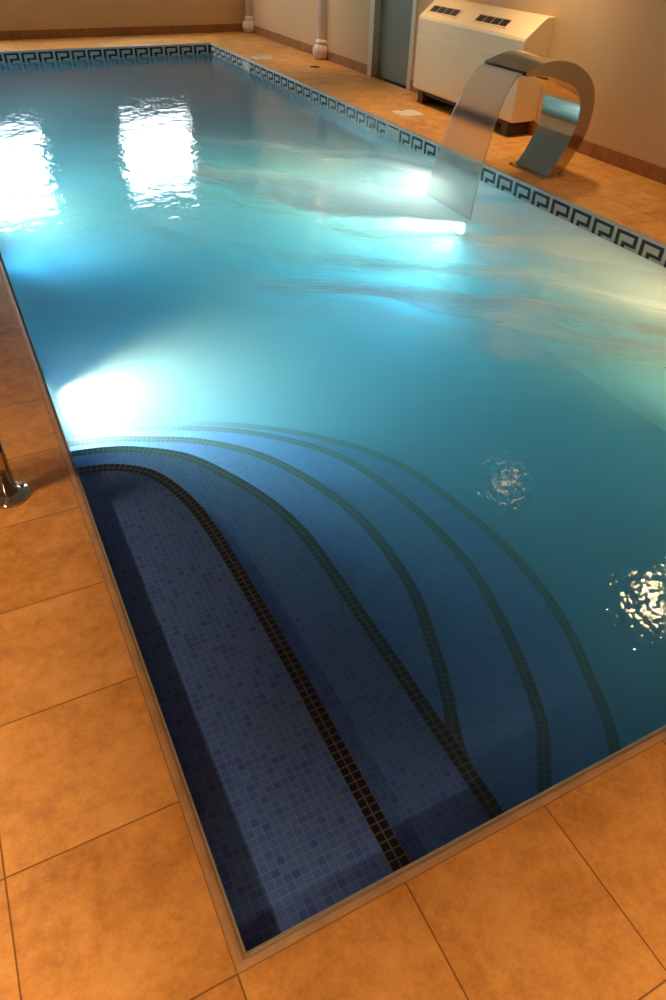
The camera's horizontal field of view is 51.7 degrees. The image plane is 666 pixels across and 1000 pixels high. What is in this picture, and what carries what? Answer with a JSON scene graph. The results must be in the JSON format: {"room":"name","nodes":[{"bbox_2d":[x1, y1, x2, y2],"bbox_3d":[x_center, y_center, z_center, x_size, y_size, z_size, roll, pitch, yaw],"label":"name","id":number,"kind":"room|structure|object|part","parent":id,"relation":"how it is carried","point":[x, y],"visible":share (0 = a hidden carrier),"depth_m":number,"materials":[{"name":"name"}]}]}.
{"room":"indoor swimming pool","nodes":[
{"label":"indoor swimming pool","id":0,"kind":"room"},
{"bbox_2d":[0,0,245,30],"bbox_3d":[-4.537,-8.231,10.101,7.204,2.600,0.200,-17,44,-21],"label":"wall","id":1,"kind":"structure","parent":0,"point":[15,15],"depth_m":11.02,"materials":[{"name":"beige paint"}]},
{"bbox_2d":[0,23,243,39],"bbox_3d":[-4.524,-7.300,10.773,6.792,0.115,0.012,-17,44,-21],"label":"baseboard","id":2,"kind":"structure","parent":1,"relation":"attached to","point":[208,28],"depth_m":11.17,"materials":[{"name":"tile"}]},
{"bbox_2d":[0,31,665,999],"bbox_3d":[-1.079,-2.666,5.695,6.804,0.120,15.390,-17,44,-21],"label":"floor","id":3,"kind":"structure","parent":0,"point":[105,894],"depth_m":1.60,"materials":[{"name":"tile"}]},
{"bbox_2d":[0,440,30,508],"bbox_3d":[-1.316,-0.296,2.184,0.468,0.853,0.148,-17,44,-21],"label":"handrail","id":4,"kind":"object","parent":3,"relation":"on","point":[13,493],"visible":1,"depth_m":2.47,"materials":[{"name":"silver metal"}]},
{"bbox_2d":[242,0,253,32],"bbox_3d":[-1.449,-9.029,11.070,0.158,2.500,0.309,-17,44,-21],"label":"column","id":5,"kind":"structure","parent":3,"relation":"on","point":[248,23],"depth_m":11.71,"materials":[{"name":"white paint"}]},
{"bbox_3d":[-1.478,-8.152,11.825,0.158,0.185,0.309,-17,44,-21],"label":"bulb","id":6,"kind":"part","parent":5,"relation":"part of","materials":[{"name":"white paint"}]},
{"bbox_2d":[251,56,273,59],"bbox_3d":[-1.023,-6.382,9.918,0.270,0.010,0.271,-17,44,-21],"label":"access cover","id":7,"kind":"object","parent":3,"relation":"on","point":[254,57],"visible":1,"depth_m":9.90,"materials":[{"name":"white plastic"}]},
{"bbox_2d":[312,0,327,59],"bbox_3d":[-0.182,-7.356,9.172,0.158,2.500,0.309,-17,44,-21],"label":"column","id":8,"kind":"structure","parent":3,"relation":"on","point":[320,49],"depth_m":9.77,"materials":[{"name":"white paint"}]},
{"bbox_3d":[-0.211,-6.478,9.927,0.158,0.185,0.309,-17,44,-21],"label":"bulb","id":9,"kind":"part","parent":8,"relation":"part of","materials":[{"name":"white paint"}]},
{"bbox_2d":[0,42,665,973],"bbox_3d":[-1.065,-3.143,6.185,4.092,0.034,12.052,-17,44,-21],"label":"trim","id":10,"kind":"structure","parent":3,"relation":"attached to","point":[242,962],"depth_m":1.73,"materials":[{"name":"tile"}]},
{"bbox_2d":[0,55,665,430],"bbox_3d":[-1.083,-2.579,6.670,4.540,1.278,12.500,-17,44,-21],"label":"basin","id":11,"kind":"object","parent":3,"relation":"in","point":[66,102],"visible":0.3,"depth_m":9.25,"materials":[{"name":"blue tile"}]},
{"bbox_2d":[0,127,665,748],"bbox_3d":[-1.096,-2.171,7.021,4.040,0.200,12.000,-17,44,-21],"label":"floor","id":12,"kind":"structure","parent":11,"relation":"in","point":[144,291],"depth_m":5.72,"materials":[{"name":"blue tile"}]},
{"bbox_2d":[5,54,665,358],"bbox_3d":[-1.081,-2.642,6.616,4.080,1.082,12.040,-17,44,-21],"label":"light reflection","id":13,"kind":"object","parent":12,"relation":"on","point":[560,254],"visible":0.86,"depth_m":4.98,"materials":[{"name":"liquid"}]},
{"bbox_2d":[64,421,620,951],"bbox_3d":[-0.083,0.195,3.388,1.977,1.001,3.421,-17,44,-21],"label":"steps","id":14,"kind":"structure","parent":12,"relation":"on","point":[352,673],"depth_m":2.58,"materials":[{"name":"blue tile"}]},
{"bbox_2d":[0,43,665,954],"bbox_3d":[-1.066,-3.089,6.231,4.040,0.166,12.000,-17,44,-21],"label":"trim","id":15,"kind":"structure","parent":11,"relation":"attached to","point":[646,247],"depth_m":6.87,"materials":[{"name":"tile"}]},
{"bbox_2d":[243,61,249,72],"bbox_3d":[-1.249,-6.247,9.915,0.015,0.115,0.250,-17,44,-21],"label":"skimmer","id":16,"kind":"object","parent":15,"relation":"attached to","point":[246,66],"visible":1,"depth_m":9.90,"materials":[{"name":"white plastic"}]},
{"bbox_2d":[385,126,398,142],"bbox_3d":[0.609,-3.793,7.132,0.015,0.115,0.250,-17,44,-21],"label":"skimmer","id":17,"kind":"object","parent":15,"relation":"attached to","point":[391,134],"visible":1,"depth_m":7.12,"materials":[{"name":"white plastic"}]},
{"bbox_2d":[454,224,465,229],"bbox_3d":[1.210,-2.604,6.539,0.020,0.210,0.210,-17,44,-21],"label":"pool light","id":18,"kind":"object","parent":11,"relation":"attached to","point":[456,226],"visible":0.19,"depth_m":6.56,"materials":[{"name":"silver metal"}]},
{"bbox_2d":[390,109,423,116],"bbox_3d":[0.804,-4.188,7.436,0.270,0.010,0.271,-17,44,-21],"label":"access cover","id":19,"kind":"object","parent":3,"relation":"on","point":[404,113],"visible":1,"depth_m":7.42,"materials":[{"name":"white plastic"}]},
{"bbox_2d":[485,50,594,178],"bbox_3d":[1.646,-3.138,5.610,0.780,0.841,0.525,-17,44,-21],"label":"spout","id":20,"kind":"object","parent":3,"relation":"on","point":[568,89],"visible":1,"depth_m":5.61,"materials":[{"name":"silver metal"}]},
{"bbox_2d":[426,63,522,219],"bbox_3d":[1.124,-2.794,5.351,0.507,0.902,0.770,-17,44,-21],"label":"water","id":21,"kind":"object","parent":20,"relation":"attached to","point":[454,181],"visible":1,"depth_m":5.33,"materials":[{"name":"clear liquid"}]},
{"bbox_3d":[1.742,-2.836,5.899,0.235,0.012,0.470,-17,44,-21],"label":"plate","id":22,"kind":"part","parent":20,"relation":"part of","materials":[{"name":"silver metal"}]},
{"bbox_2d":[252,0,665,167],"bbox_3d":[2.083,-4.584,6.113,0.200,2.600,15.390,-17,44,-21],"label":"wall","id":23,"kind":"structure","parent":0,"point":[620,44],"depth_m":5.94,"materials":[{"name":"beige paint"}]},
{"bbox_2d":[367,0,417,90],"bbox_3d":[0.776,-6.119,8.078,0.140,2.100,1.080,-17,44,-21],"label":"door","id":24,"kind":"structure","parent":23,"relation":"in","point":[392,23],"depth_m":8.54,"materials":[{"name":"paint"}]},
{"bbox_2d":[254,25,665,184],"bbox_3d":[1.960,-3.689,6.820,0.012,0.115,15.390,-17,44,-21],"label":"baseboard","id":25,"kind":"structure","parent":23,"relation":"attached to","point":[643,168],"depth_m":6.26,"materials":[{"name":"tile"}]},
{"bbox_2d":[413,0,554,135],"bbox_3d":[1.455,-4.478,7.062,0.300,0.970,1.800,-17,44,-21],"label":"dehumidifier","id":26,"kind":"object","parent":23,"relation":"attached to","point":[455,37],"visible":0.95,"depth_m":6.83,"materials":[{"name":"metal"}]},
{"bbox_3d":[1.168,-5.096,7.161,0.091,0.071,0.560,-17,44,-21],"label":"grille frame","id":27,"kind":"part","parent":26,"relation":"part of","materials":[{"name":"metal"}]},
{"bbox_3d":[1.535,-4.611,6.611,0.091,0.071,0.560,-17,44,-21],"label":"grille frame","id":28,"kind":"part","parent":26,"relation":"part of","materials":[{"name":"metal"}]}
]}

